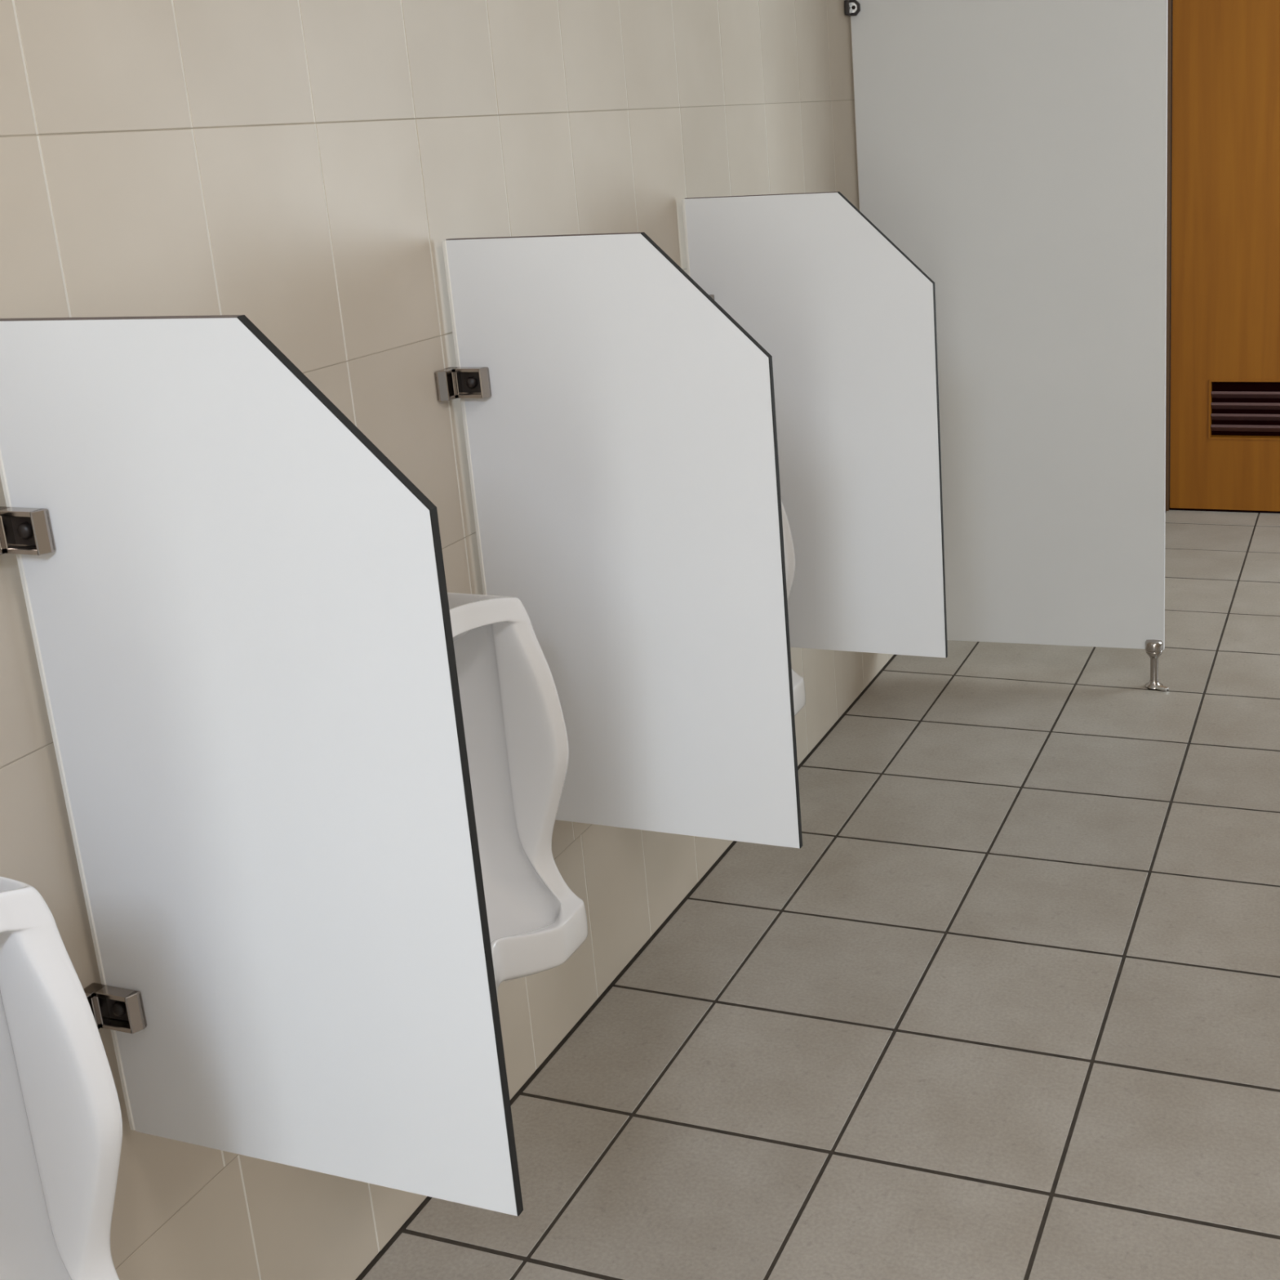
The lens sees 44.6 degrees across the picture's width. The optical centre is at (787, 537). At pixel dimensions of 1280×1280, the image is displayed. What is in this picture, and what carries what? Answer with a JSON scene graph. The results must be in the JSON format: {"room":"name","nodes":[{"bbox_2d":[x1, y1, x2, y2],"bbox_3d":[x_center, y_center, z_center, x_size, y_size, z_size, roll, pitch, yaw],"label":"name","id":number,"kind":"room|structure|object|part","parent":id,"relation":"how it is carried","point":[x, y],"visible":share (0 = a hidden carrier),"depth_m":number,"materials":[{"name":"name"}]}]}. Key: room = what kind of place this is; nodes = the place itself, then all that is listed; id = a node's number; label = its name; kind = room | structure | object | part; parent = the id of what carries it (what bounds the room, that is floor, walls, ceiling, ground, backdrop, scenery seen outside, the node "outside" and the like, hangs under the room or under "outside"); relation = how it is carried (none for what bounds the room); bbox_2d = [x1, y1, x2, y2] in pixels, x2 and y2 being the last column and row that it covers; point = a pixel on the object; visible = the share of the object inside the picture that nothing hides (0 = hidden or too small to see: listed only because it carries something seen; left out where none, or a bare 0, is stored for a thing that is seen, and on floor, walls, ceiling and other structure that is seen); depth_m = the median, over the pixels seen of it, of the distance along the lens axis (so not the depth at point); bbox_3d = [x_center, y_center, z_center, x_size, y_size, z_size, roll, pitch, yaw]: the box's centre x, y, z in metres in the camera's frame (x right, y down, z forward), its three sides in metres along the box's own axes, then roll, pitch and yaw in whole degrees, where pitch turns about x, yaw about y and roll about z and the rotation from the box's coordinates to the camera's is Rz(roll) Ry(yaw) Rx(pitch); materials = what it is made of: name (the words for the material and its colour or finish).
{"room":"public restroom","nodes":[
{"label":"public restroom","id":0,"kind":"room"},
{"bbox_2d":[0,0,893,1279],"bbox_3d":[-0.961,-0.176,1.199,0.154,2.800,10.021,2,16,21],"label":"wall","id":1,"kind":"structure","parent":0,"point":[302,170],"depth_m":2.02,"materials":[{"name":"tile"}]},
{"bbox_2d":[0,875,122,1279],"bbox_3d":[-0.749,0.602,1.237,0.275,0.610,0.424,2,16,21],"label":"urinal","id":2,"kind":"object","parent":1,"relation":"attached to","point":[61,1122],"visible":1,"depth_m":1.33,"materials":[{"name":"white ceramic"}]},
{"bbox_2d":[0,315,523,1216],"bbox_3d":[-0.527,0.234,1.472,0.496,0.884,0.053,2,16,21],"label":"screen","id":3,"kind":"object","parent":1,"relation":"attached to","point":[237,602],"visible":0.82,"depth_m":1.47,"materials":[{"name":"white laminate"}]},
{"bbox_2d":[447,592,587,998],"bbox_3d":[-0.466,0.386,1.964,0.275,0.610,0.424,2,16,21],"label":"urinal","id":4,"kind":"object","parent":1,"relation":"attached to","point":[516,735],"visible":0.34,"depth_m":2.06,"materials":[{"name":"white ceramic"}]},
{"bbox_2d":[434,231,802,848],"bbox_3d":[-0.245,0.019,2.195,0.496,0.884,0.053,2,16,21],"label":"screen","id":5,"kind":"object","parent":1,"relation":"attached to","point":[620,424],"visible":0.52,"depth_m":2.19,"materials":[{"name":"white laminate"}]},
{"bbox_2d":[781,500,805,715],"bbox_3d":[-0.160,0.152,2.747,0.275,0.610,0.424,2,16,21],"label":"urinal","id":6,"kind":"object","parent":1,"relation":"attached to","point":[798,686],"visible":0.06,"depth_m":2.83,"materials":[{"name":"white ceramic"}]},
{"bbox_2d":[681,191,947,657],"bbox_3d":[0.042,-0.199,2.929,0.496,0.884,0.053,2,16,21],"label":"screen","id":7,"kind":"object","parent":1,"relation":"attached to","point":[846,320],"visible":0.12,"depth_m":2.91,"materials":[{"name":"white laminate"}]},
{"bbox_2d":[355,510,1279,1279],"bbox_3d":[0.373,1.292,1.115,2.778,0.132,10.021,2,16,21],"label":"floor","id":8,"kind":"structure","parent":0,"point":[1006,1006],"depth_m":2.64,"materials":[{"name":"tile"}]},
{"bbox_2d":[844,0,1168,691],"bbox_3d":[0.554,-0.676,3.838,0.775,2.200,0.057,1,16,17],"label":"partition","id":9,"kind":"object","parent":8,"relation":"on","point":[1015,152],"depth_m":3.84,"materials":[{"name":"grey laminate"}]},
{"bbox_3d":[0.952,0.338,4.018,0.046,0.106,0.046,1,16,18],"label":"support leg","id":10,"kind":"part","parent":9,"relation":"part of","materials":[{"name":"silver metal"}]},
{"bbox_3d":[0.968,0.389,4.010,0.041,0.008,0.024,11,21,43],"label":"foot plate","id":11,"kind":"part","parent":9,"relation":"part of","materials":[{"name":"silver metal"}]},
{"bbox_3d":[2.019,-1.443,5.166,2.514,2.807,0.132,2,16,21],"label":"wall","id":12,"kind":"structure","parent":0,"visible":0},
{"bbox_2d":[1164,0,1279,513],"bbox_3d":[1.766,-1.173,5.283,0.935,2.257,0.200,2,16,21],"label":"door","id":13,"kind":"structure","parent":12,"relation":"in","point":[1223,328],"depth_m":5.41,"materials":[{"name":"brown wood"}]},
{"bbox_3d":[1.778,-1.184,5.313,0.935,2.255,0.132,2,16,21],"label":"frame","id":14,"kind":"part","parent":13,"relation":"part of","materials":[{"name":"brown wood"}]},
{"bbox_3d":[1.803,-0.449,5.459,0.614,0.216,0.008,2,16,21],"label":"louvre frame","id":15,"kind":"part","parent":13,"relation":"part of","materials":[{"name":"brown wood"}]}
]}

